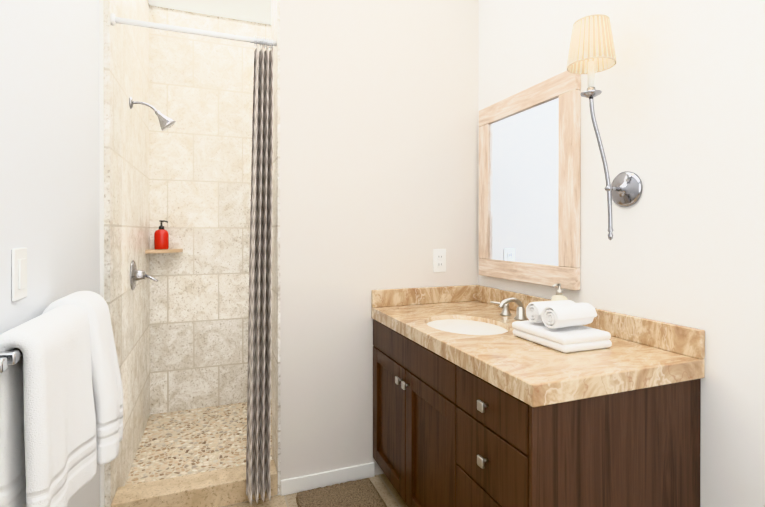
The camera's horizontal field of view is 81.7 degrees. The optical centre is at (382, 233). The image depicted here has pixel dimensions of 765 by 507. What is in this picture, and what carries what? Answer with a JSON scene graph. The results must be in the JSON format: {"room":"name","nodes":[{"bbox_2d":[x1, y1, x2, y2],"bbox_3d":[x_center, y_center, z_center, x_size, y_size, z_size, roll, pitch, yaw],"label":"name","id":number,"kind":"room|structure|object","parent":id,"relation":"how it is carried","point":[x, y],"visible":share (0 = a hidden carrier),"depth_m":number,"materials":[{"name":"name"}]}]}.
{"room":"bathroom","nodes":[
{"label":"bathroom","id":0,"kind":"room"},
{"bbox_2d":[0,0,149,506],"bbox_3d":[-0.778,-0.129,0.750,0.152,2.600,4.540,0,0,-21],"label":"wall","id":1,"kind":"structure","parent":0,"point":[49,150],"depth_m":1.47,"materials":[{"name":"white paint"}]},
{"bbox_2d":[12,248,26,301],"bbox_3d":[-0.821,0.092,1.004,0.010,0.116,0.072,0,0,-21],"label":"switch plate","id":2,"kind":"object","parent":1,"relation":"attached to","point":[19,273],"visible":1,"depth_m":0.99,"materials":[{"name":"white plastic"}]},
{"bbox_2d":[0,291,122,506],"bbox_3d":[-0.629,0.381,0.737,0.178,0.441,1.131,0,0,-21],"label":"towel","id":3,"kind":"object","parent":1,"relation":"attached to","point":[61,411],"visible":1,"depth_m":0.90,"materials":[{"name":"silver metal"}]},
{"bbox_2d":[99,0,104,506],"bbox_3d":[-1.092,-0.132,1.720,0.012,2.600,0.012,0,0,-21],"label":"trim","id":4,"kind":"structure","parent":1,"relation":"attached to","point":[101,136],"depth_m":1.72,"materials":[{"name":"white"}]},
{"bbox_2d":[130,260,157,289],"bbox_3d":[-1.193,0.209,2.230,0.117,0.150,0.150,0,0,-21],"label":"shower valve","id":5,"kind":"object","parent":1,"relation":"attached to","point":[136,275],"visible":1,"depth_m":2.20,"materials":[{"name":"silver metal"}]},
{"bbox_2d":[129,96,175,130],"bbox_3d":[-1.136,-0.591,2.195,0.201,0.156,0.082,0,0,-21],"label":"shower head","id":6,"kind":"object","parent":1,"relation":"attached to","point":[165,122],"visible":1,"depth_m":2.19},
{"bbox_2d":[145,249,182,253],"bbox_3d":[-1.345,0.108,2.733,0.190,0.020,0.190,0,0,-21],"label":"corner shelf","id":7,"kind":"object","parent":1,"relation":"attached to","point":[162,251],"visible":1,"depth_m":2.69,"materials":[{"name":"beige stone"}]},
{"bbox_2d":[154,220,168,248],"bbox_3d":[-1.372,0.008,2.744,0.080,0.178,0.058,0,0,-21],"label":"shampoo bottle","id":8,"kind":"object","parent":7,"relation":"on","point":[161,237],"visible":1,"depth_m":2.72,"materials":[{"name":"red plastic"}]},
{"bbox_2d":[148,0,271,24],"bbox_3d":[0.087,-1.460,1.008,1.957,0.060,4.660,0,0,-21],"label":"ceiling","id":9,"kind":"structure","parent":0,"point":[258,11],"depth_m":2.81,"materials":[{"name":"white paint"}]},
{"bbox_2d":[149,5,271,414],"bbox_3d":[-0.992,-0.137,3.032,1.065,2.600,0.120,0,0,-21],"label":"wall","id":10,"kind":"structure","parent":0,"point":[201,95],"depth_m":2.89,"materials":[{"name":"tile"}]},
{"bbox_2d":[224,474,406,506],"bbox_3d":[0.307,1.203,0.437,1.957,0.060,3.417,0,0,-21],"label":"floor","id":11,"kind":"structure","parent":0,"point":[387,492],"depth_m":1.94,"materials":[{"name":"tile"}]},
{"bbox_2d":[296,478,386,506],"bbox_3d":[-0.086,1.156,1.662,0.355,0.022,0.788,0,0,-21],"label":"bath mat","id":12,"kind":"object","parent":11,"relation":"on","point":[361,493],"visible":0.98,"depth_m":1.93,"materials":[{"name":"beige fabric"}]},
{"bbox_2d":[371,285,704,506],"bbox_3d":[0.420,0.714,1.683,0.618,0.906,1.155,0,0,-21],"label":"bathroom vanity","id":13,"kind":"object","parent":11,"relation":"on","point":[477,402],"visible":0.94,"depth_m":1.25,"materials":[{"name":"brown wood"}]},
{"bbox_2d":[551,283,567,300],"bbox_3d":[0.663,0.270,1.666,0.070,0.165,0.062,0,0,-21],"label":"soap dispenser","id":14,"kind":"object","parent":13,"relation":"on","point":[559,295],"visible":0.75,"depth_m":1.66,"materials":[{"name":"beige ceramic"}]},
{"bbox_2d":[512,300,611,352],"bbox_3d":[0.578,0.288,1.448,0.192,0.130,0.252,0,0,-21],"label":"folded towels","id":15,"kind":"object","parent":13,"relation":"on","point":[557,325],"visible":1,"depth_m":1.37,"materials":[{"name":"white fabric"}]},
{"bbox_2d":[280,0,478,479],"bbox_3d":[-0.013,-0.134,2.253,1.027,2.600,0.220,0,0,-21],"label":"wall","id":16,"kind":"structure","parent":0,"point":[378,144],"depth_m":2.10,"materials":[{"name":"white paint"}]},
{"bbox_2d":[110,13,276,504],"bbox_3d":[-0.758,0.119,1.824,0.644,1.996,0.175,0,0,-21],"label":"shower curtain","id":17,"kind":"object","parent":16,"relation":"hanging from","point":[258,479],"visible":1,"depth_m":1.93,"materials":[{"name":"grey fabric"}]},
{"bbox_2d":[111,460,277,506],"bbox_3d":[-0.791,1.117,1.915,0.646,0.100,0.130,0,0,-21],"label":"shower curb","id":18,"kind":"structure","parent":16,"relation":"attached to","point":[221,487],"depth_m":1.87,"materials":[{"name":"stone"}]},
{"bbox_2d":[272,0,280,494],"bbox_3d":[-0.499,-0.133,2.069,0.012,2.600,0.219,0,0,-21],"label":"jamb","id":19,"kind":"object","parent":16,"relation":"attached to","point":[276,417],"visible":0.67,"depth_m":2.00,"materials":[{"name":"stone"}]},
{"bbox_2d":[281,462,374,495],"bbox_3d":[-0.246,1.133,2.046,0.442,0.068,0.012,0,0,-21],"label":"baseboard","id":20,"kind":"structure","parent":16,"relation":"attached to","point":[322,479],"depth_m":2.04,"materials":[{"name":"white wood"}]},
{"bbox_2d":[433,249,445,271],"bbox_3d":[0.291,0.137,2.246,0.072,0.116,0.009,0,0,-21],"label":"electrical outlet plate","id":21,"kind":"object","parent":16,"relation":"attached to","point":[439,260],"visible":1,"depth_m":2.24,"materials":[{"name":"white plastic"}]},
{"bbox_2d":[478,0,764,506],"bbox_3d":[1.107,-0.129,0.915,0.120,2.600,3.515,0,0,-21],"label":"wall","id":22,"kind":"structure","parent":0,"point":[679,105],"depth_m":1.31,"materials":[{"name":"white paint"}]},
{"bbox_2d":[479,71,580,289],"bbox_3d":[0.623,-0.207,1.975,0.032,0.843,0.650,0,0,-21],"label":"mirror","id":23,"kind":"object","parent":22,"relation":"attached to","point":[529,179],"visible":0.92,"depth_m":1.90,"materials":[{"name":"brown wood"}]},
{"bbox_2d":[567,14,641,240],"bbox_3d":[0.716,-0.331,1.450,0.230,0.710,0.147,0,0,-21],"label":"lamp","id":24,"kind":"object","parent":22,"relation":"attached to","point":[592,52],"visible":1,"depth_m":1.43,"materials":[{"name":"silver metal"}]},
{"label":"outside","id":25,"kind":"structure","parent":0,"visible":0},
{"bbox_2d":[125,399,271,485],"bbox_3d":[-0.850,1.185,2.494,0.945,0.080,0.995,0,0,-21],"label":"shower floor","id":26,"kind":"structure","parent":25,"point":[185,442],"depth_m":2.41,"materials":[{"name":"stone"}]}
]}

